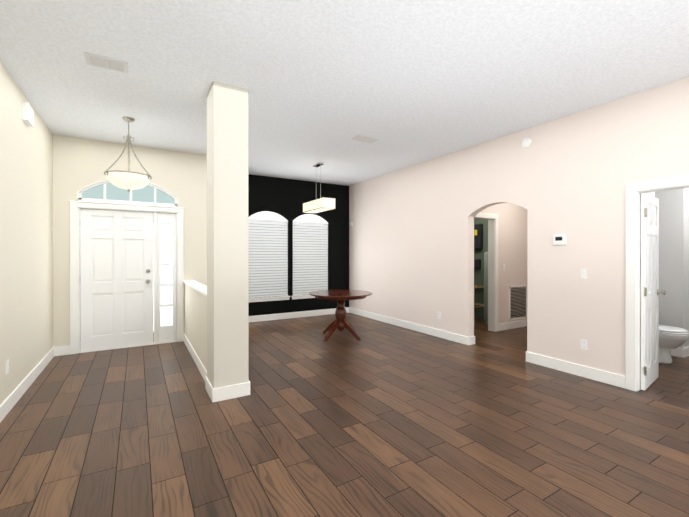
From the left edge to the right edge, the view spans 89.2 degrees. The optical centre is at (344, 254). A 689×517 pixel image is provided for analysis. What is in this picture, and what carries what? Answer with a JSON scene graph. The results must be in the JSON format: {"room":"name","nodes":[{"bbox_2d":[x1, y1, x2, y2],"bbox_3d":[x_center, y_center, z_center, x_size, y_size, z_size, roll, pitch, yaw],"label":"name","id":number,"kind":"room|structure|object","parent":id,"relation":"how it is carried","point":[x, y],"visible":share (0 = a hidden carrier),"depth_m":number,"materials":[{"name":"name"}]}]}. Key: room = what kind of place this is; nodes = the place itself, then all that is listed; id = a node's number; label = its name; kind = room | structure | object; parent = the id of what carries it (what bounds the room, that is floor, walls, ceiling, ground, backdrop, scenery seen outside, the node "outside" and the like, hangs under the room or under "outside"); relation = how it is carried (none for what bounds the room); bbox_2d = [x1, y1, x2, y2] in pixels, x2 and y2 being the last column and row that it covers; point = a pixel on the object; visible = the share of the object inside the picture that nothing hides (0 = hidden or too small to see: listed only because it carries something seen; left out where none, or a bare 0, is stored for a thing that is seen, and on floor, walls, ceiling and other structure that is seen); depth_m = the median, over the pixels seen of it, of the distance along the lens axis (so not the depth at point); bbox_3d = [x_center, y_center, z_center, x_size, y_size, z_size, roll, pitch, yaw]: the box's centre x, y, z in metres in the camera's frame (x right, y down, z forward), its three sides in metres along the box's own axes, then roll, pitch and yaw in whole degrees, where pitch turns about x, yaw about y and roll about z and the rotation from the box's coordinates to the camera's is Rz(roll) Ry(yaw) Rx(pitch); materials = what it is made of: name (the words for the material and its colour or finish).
{"room":"dining room","nodes":[
{"label":"dining room","id":0,"kind":"room"},
{"bbox_2d":[0,61,52,404],"bbox_3d":[-1.663,-0.118,0.737,0.130,3.020,9.530,0,0,-31],"label":"wall","id":1,"kind":"structure","parent":0,"point":[26,248],"depth_m":3.52,"materials":[{"name":"beige paint"}]},
{"bbox_2d":[6,359,8,374],"bbox_3d":[-2.967,0.986,3.076,0.010,0.115,0.070,0,0,-31],"label":"outlet","id":2,"kind":"object","parent":1,"relation":"attached to","point":[7,366],"visible":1,"depth_m":3.07,"materials":[{"name":"white plastic"}]},
{"bbox_2d":[22,101,33,126],"bbox_3d":[-3.256,-1.445,3.597,0.048,0.180,0.220,0,0,-31],"label":"door chime","id":3,"kind":"object","parent":1,"relation":"attached to","point":[27,114],"visible":1,"depth_m":3.52,"materials":[{"name":"white plastic"}]},
{"bbox_2d":[0,347,55,422],"bbox_3d":[-1.567,1.327,0.722,0.015,0.130,9.400,0,0,-31],"label":"baseboard","id":4,"kind":"structure","parent":1,"relation":"attached to","point":[13,398],"depth_m":3.50,"materials":[{"name":"white paint"}]},
{"bbox_2d":[53,135,206,346],"bbox_3d":[-3.040,-0.129,5.384,2.240,3.020,0.130,0,0,-31],"label":"wall","id":5,"kind":"structure","parent":0,"point":[79,163],"depth_m":5.08,"materials":[{"name":"beige paint"}]},
{"bbox_2d":[80,209,152,351],"bbox_3d":[-3.357,0.357,5.182,0.911,2.020,0.184,0,0,-31],"label":"front door","id":6,"kind":"structure","parent":5,"relation":"in","point":[116,279],"depth_m":5.15,"materials":[{"name":"white paint"}]},
{"bbox_2d":[69,200,183,354],"bbox_3d":[-3.219,0.311,5.262,1.459,2.140,0.160,0,0,-31],"label":"door frame","id":7,"kind":"structure","parent":5,"relation":"attached to","point":[76,206],"depth_m":5.16,"materials":[{"name":"white paint"}]},
{"bbox_2d":[77,179,177,206],"bbox_3d":[-3.200,-0.954,5.231,1.290,0.390,0.026,0,0,-31],"label":"trim","id":8,"kind":"structure","parent":5,"relation":"attached to","point":[78,191],"depth_m":5.13,"materials":[{"name":"white paint"}]},
{"bbox_2d":[79,181,176,205],"bbox_3d":[-3.219,-0.954,5.262,1.286,0.390,0.045,0,0,-31],"label":"transom window","id":9,"kind":"structure","parent":5,"relation":"in","point":[131,197],"depth_m":5.23,"materials":[{"name":"white paint"}]},
{"bbox_2d":[157,213,175,342],"bbox_3d":[-2.804,0.356,5.508,0.266,2.021,0.040,0,0,-31],"label":"sidelight window","id":10,"kind":"structure","parent":5,"relation":"in","point":[166,333],"depth_m":5.49,"materials":[{"name":"white paint"}]},
{"bbox_2d":[184,283,206,369],"bbox_3d":[-1.926,0.913,4.641,0.125,0.940,2.290,0,0,-31],"label":"wall","id":11,"kind":"structure","parent":0,"point":[195,316],"depth_m":4.45,"materials":[{"name":"beige paint"}]},
{"bbox_2d":[183,280,206,296],"bbox_3d":[-1.926,0.425,4.639,0.165,0.035,2.290,0,0,-31],"label":"trim","id":12,"kind":"structure","parent":11,"relation":"on","point":[201,288],"depth_m":4.64,"materials":[{"name":"white paint"}]},
{"bbox_2d":[184,333,211,392],"bbox_3d":[-1.908,1.318,4.443,0.046,0.130,2.650,0,0,-31],"label":"baseboard","id":13,"kind":"structure","parent":11,"relation":"attached to","point":[200,366],"depth_m":4.21,"materials":[{"name":"white paint"}]},
{"bbox_2d":[248,174,348,315],"bbox_3d":[-1.197,-0.134,7.639,3.230,3.020,0.130,0,0,-31],"label":"wall","id":14,"kind":"structure","parent":0,"point":[285,198],"depth_m":7.71,"materials":[{"name":"black paint"}]},
{"bbox_2d":[248,211,286,219],"bbox_3d":[-1.612,-0.829,7.353,0.884,0.180,0.004,0,0,-31],"label":"blinds","id":15,"kind":"object","parent":14,"relation":"attached to","point":[267,215],"visible":0.85,"depth_m":7.35,"materials":[{"name":"white plastic"}]},
{"bbox_2d":[248,218,287,297],"bbox_3d":[-1.607,0.068,7.347,0.876,1.623,0.041,0,0,-31],"label":"window blinds","id":16,"kind":"object","parent":14,"relation":"attached to","point":[267,261],"visible":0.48,"depth_m":7.34,"materials":[{"name":"white plastic"}]},
{"bbox_2d":[248,296,289,302],"bbox_3d":[-1.600,0.927,7.336,0.952,0.085,0.085,0,0,-31],"label":"window sill","id":17,"kind":"structure","parent":14,"relation":"attached to","point":[263,299],"depth_m":7.30,"materials":[{"name":"white paint"}]},
{"bbox_2d":[248,307,347,321],"bbox_3d":[-1.228,1.311,7.539,3.070,0.130,0.015,0,0,-31],"label":"baseboard","id":18,"kind":"structure","parent":14,"relation":"attached to","point":[257,318],"depth_m":7.58,"materials":[{"name":"white paint"}]},
{"bbox_2d":[291,294,314,298],"bbox_3d":[-0.751,0.926,7.840,0.948,0.085,0.085,0,0,-31],"label":"window sill","id":19,"kind":"structure","parent":14,"relation":"attached to","point":[305,296],"depth_m":7.70,"materials":[{"name":"white paint"}]},
{"bbox_2d":[293,221,327,294],"bbox_3d":[-0.758,0.067,7.850,0.872,1.623,0.041,0,0,-31],"label":"window blinds","id":20,"kind":"object","parent":14,"relation":"attached to","point":[310,256],"visible":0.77,"depth_m":7.84,"materials":[{"name":"white plastic"}]},
{"bbox_2d":[293,214,327,222],"bbox_3d":[-0.763,-0.830,7.857,0.880,0.180,0.004,0,0,-31],"label":"blinds","id":21,"kind":"object","parent":14,"relation":"attached to","point":[310,217],"visible":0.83,"depth_m":7.85,"materials":[{"name":"white plastic"}]},
{"bbox_2d":[0,313,688,516],"bbox_3d":[1.410,1.444,3.882,8.960,0.120,12.200,0,0,-31],"label":"floor","id":22,"kind":"structure","parent":0,"point":[381,419],"depth_m":2.70,"materials":[{"name":"brown wood"}]},
{"bbox_2d":[207,81,248,387],"bbox_3d":[-1.185,-0.125,3.531,0.330,3.020,0.370,0,0,-31],"label":"column","id":23,"kind":"structure","parent":22,"relation":"on","point":[227,251],"depth_m":3.37,"materials":[{"name":"paint"}]},
{"bbox_2d":[208,381,249,402],"bbox_3d":[-1.089,1.321,3.370,0.360,0.130,0.019,0,0,-31],"label":"baseboard","id":24,"kind":"structure","parent":22,"relation":"on","point":[214,394],"depth_m":3.36,"materials":[{"name":"white paint"}]},
{"bbox_2d":[309,289,371,340],"bbox_3d":[-0.061,1.007,5.892,1.064,0.745,1.064,0,0,-31],"label":"pedestal dining table","id":25,"kind":"object","parent":22,"relation":"on","point":[340,322],"visible":1,"depth_m":5.77,"materials":[{"name":"brown wood"}]},
{"bbox_2d":[474,285,483,322],"bbox_3d":[2.715,1.016,7.415,0.450,0.720,0.450,0,0,-31],"label":"shelf","id":26,"kind":"object","parent":22,"relation":"on","point":[477,286],"visible":0.17,"depth_m":7.18,"materials":[{"name":"brown wood"}]},
{"bbox_2d":[484,252,487,324],"bbox_3d":[3.002,0.527,6.939,0.430,1.700,0.430,0,0,-31],"label":"water heater","id":27,"kind":"object","parent":22,"relation":"on","point":[486,288],"visible":0.23,"depth_m":6.89,"materials":[{"name":"grey metal"}]},
{"bbox_2d":[659,325,688,363],"bbox_3d":[4.058,0.993,4.631,0.470,0.780,0.754,0,0,-31],"label":"toilet","id":28,"kind":"object","parent":22,"relation":"on","point":[671,337],"visible":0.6,"depth_m":4.38,"materials":[{"name":"white ceramic"}]},
{"bbox_2d":[0,0,688,185],"bbox_3d":[0.438,-1.692,2.485,5.670,0.120,10.800,0,0,-31],"label":"ceiling","id":29,"kind":"structure","parent":0,"point":[407,83],"depth_m":3.06,"materials":[{"name":"white paint"}]},
{"bbox_2d":[84,52,127,72],"bbox_3d":[-2.018,-1.629,2.970,0.300,0.009,0.200,0,0,-31],"label":"ceiling vent","id":30,"kind":"object","parent":29,"relation":"in","point":[105,62],"visible":1,"depth_m":2.96,"materials":[{"name":"white metal"}]},
{"bbox_2d":[104,117,151,191],"bbox_3d":[-2.602,-1.196,4.212,0.490,0.880,0.520,0,0,-31],"label":"pendant light","id":31,"kind":"object","parent":29,"relation":"hanging from","point":[128,180],"visible":1,"depth_m":4.10,"materials":[{"name":"white glass"}]},
{"bbox_2d":[303,162,335,212],"bbox_3d":[-0.472,-1.219,6.306,0.258,0.845,0.808,0,0,-31],"label":"dining pendant light","id":32,"kind":"object","parent":29,"relation":"hanging from","point":[321,204],"visible":1,"depth_m":6.17,"materials":[{"name":"white glass"}]},
{"bbox_2d":[351,135,378,142],"bbox_3d":[0.294,-1.633,4.934,0.340,0.009,0.200,0,0,-31],"label":"ceiling vent","id":33,"kind":"object","parent":29,"relation":"in","point":[362,138],"visible":0.94,"depth_m":4.93,"materials":[{"name":"white metal"}]},
{"bbox_2d":[474,219,487,318],"bbox_3d":[3.123,0.066,7.353,0.130,2.620,1.170,0,0,-31],"label":"wall","id":34,"kind":"structure","parent":0,"point":[479,280],"depth_m":7.53,"materials":[{"name":"green paint"}]},
{"bbox_2d":[474,259,480,268],"bbox_3d":[2.875,0.196,7.595,0.050,0.200,0.180,0,0,-31],"label":"junction box","id":35,"kind":"object","parent":34,"relation":"attached to","point":[477,263],"visible":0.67,"depth_m":7.55,"materials":[{"name":"grey plastic"}]},
{"bbox_2d":[474,224,482,248],"bbox_3d":[2.854,-0.394,7.593,0.087,0.540,0.320,0,0,-31],"label":"breaker panel","id":36,"kind":"object","parent":34,"relation":"attached to","point":[478,236],"visible":0.62,"depth_m":7.49,"materials":[{"name":"black metal"}]},
{"bbox_2d":[481,203,526,323],"bbox_3d":[3.145,0.068,6.610,3.190,2.620,0.130,0,0,-31],"label":"wall","id":37,"kind":"structure","parent":0,"point":[512,237],"depth_m":6.47,"materials":[{"name":"beige paint"}]},
{"bbox_2d":[474,212,497,331],"bbox_3d":[2.328,0.322,6.116,0.950,2.115,0.148,0,0,-31],"label":"door frame","id":38,"kind":"structure","parent":37,"relation":"attached to","point":[491,218],"depth_m":6.28,"materials":[{"name":"white paint"}]},
{"bbox_2d":[498,319,526,330],"bbox_3d":[3.126,1.313,6.518,3.060,0.130,0.015,0,0,-31],"label":"baseboard","id":39,"kind":"structure","parent":37,"relation":"attached to","point":[511,325],"depth_m":6.51,"materials":[{"name":"white paint"}]},
{"bbox_2d":[509,285,526,320],"bbox_3d":[3.297,0.898,6.620,0.560,0.640,0.012,0,0,-31],"label":"air vent","id":40,"kind":"object","parent":37,"relation":"in","point":[517,301],"visible":0.96,"depth_m":6.61,"materials":[{"name":"white metal"}]},
{"bbox_2d":[349,77,688,375],"bbox_3d":[2.821,-0.126,3.901,0.130,3.020,10.400,0,0,-31],"label":"wall","id":41,"kind":"structure","parent":0,"point":[411,242],"depth_m":4.35,"materials":[{"name":"beige paint"}]},
{"bbox_2d":[348,307,471,344],"bbox_3d":[1.014,1.313,6.840,0.045,0.130,3.505,0,0,-31],"label":"baseboard","id":42,"kind":"structure","parent":41,"relation":"attached to","point":[454,337],"depth_m":6.29,"materials":[{"name":"white paint"}]},
{"bbox_2d":[521,137,531,147],"bbox_3d":[2.350,-1.457,4.525,0.040,0.140,0.140,0,0,-31],"label":"smoke detector","id":43,"kind":"object","parent":41,"relation":"attached to","point":[526,142],"visible":1,"depth_m":4.50,"materials":[{"name":"white plastic"}]},
{"bbox_2d":[553,234,566,244],"bbox_3d":[2.567,-0.181,4.175,0.026,0.130,0.150,0,0,-31],"label":"thermostat","id":44,"kind":"object","parent":41,"relation":"attached to","point":[559,239],"visible":1,"depth_m":4.16,"materials":[{"name":"white plastic"}]},
{"bbox_2d":[526,351,624,388],"bbox_3d":[2.647,1.319,4.086,0.045,0.130,1.080,0,0,-31],"label":"baseboard","id":45,"kind":"structure","parent":41,"relation":"attached to","point":[602,376],"depth_m":3.99,"materials":[{"name":"white paint"}]},
{"bbox_2d":[580,339,587,349],"bbox_3d":[2.710,1.014,3.954,0.010,0.115,0.070,0,0,-31],"label":"outlet","id":46,"kind":"object","parent":41,"relation":"attached to","point":[583,344],"visible":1,"depth_m":3.95,"materials":[{"name":"white plastic"}]},
{"bbox_2d":[581,269,587,278],"bbox_3d":[2.709,0.214,3.951,0.012,0.115,0.070,0,0,-31],"label":"light switch","id":47,"kind":"object","parent":41,"relation":"attached to","point":[584,273],"visible":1,"depth_m":3.94,"materials":[{"name":"white plastic"}]},
{"bbox_2d":[641,193,665,390],"bbox_3d":[3.268,0.373,3.734,0.626,2.000,0.175,0,0,-39],"label":"bathroom door","id":48,"kind":"structure","parent":41,"relation":"in","point":[650,291],"depth_m":3.66,"materials":[{"name":"white paint"}]},
{"bbox_2d":[625,175,688,391],"bbox_3d":[3.203,0.328,3.257,0.166,2.115,0.910,0,0,-31],"label":"door frame","id":49,"kind":"structure","parent":41,"relation":"attached to","point":[634,191],"depth_m":3.55,"materials":[{"name":"white paint"}]},
{"bbox_2d":[659,190,666,324],"bbox_3d":[4.437,0.072,5.039,0.130,2.620,0.450,0,0,-31],"label":"wall","id":50,"kind":"structure","parent":0,"point":[662,194],"depth_m":4.89,"materials":[{"name":"grey paint"}]},
{"bbox_2d":[670,347,680,356],"bbox_3d":[4.409,1.317,4.950,0.019,0.130,0.540,0,0,-31],"label":"baseboard","id":51,"kind":"structure","parent":50,"relation":"attached to","point":[680,352],"depth_m":4.75,"materials":[{"name":"white paint"}]},
{"bbox_2d":[647,188,688,347],"bbox_3d":[4.055,0.073,4.476,2.580,2.620,0.130,0,0,-31],"label":"wall","id":52,"kind":"structure","parent":0,"point":[674,253],"depth_m":4.76,"materials":[{"name":"grey paint"}]},
{"bbox_2d":[681,346,688,357],"bbox_3d":[4.863,1.317,4.876,0.725,0.130,0.019,0,0,-31],"label":"baseboard","id":53,"kind":"structure","parent":52,"relation":"attached to","point":[684,351],"depth_m":4.71,"materials":[{"name":"white paint"}]},
{"label":"outside","id":54,"kind":"structure","parent":0,"visible":0},
{"bbox_2d":[82,183,173,223],"bbox_3d":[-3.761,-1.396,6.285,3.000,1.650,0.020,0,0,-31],"label":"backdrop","id":55,"kind":"structure","parent":54,"point":[144,196],"depth_m":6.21,"materials":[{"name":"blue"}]},
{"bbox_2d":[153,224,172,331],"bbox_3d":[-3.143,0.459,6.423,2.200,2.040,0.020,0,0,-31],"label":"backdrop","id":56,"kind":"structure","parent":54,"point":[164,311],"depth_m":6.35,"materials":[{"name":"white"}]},
{"bbox_2d":[253,221,323,231],"bbox_3d":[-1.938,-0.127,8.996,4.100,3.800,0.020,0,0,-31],"label":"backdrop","id":57,"kind":"structure","parent":54,"point":[294,223],"depth_m":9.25,"materials":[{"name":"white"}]}
]}

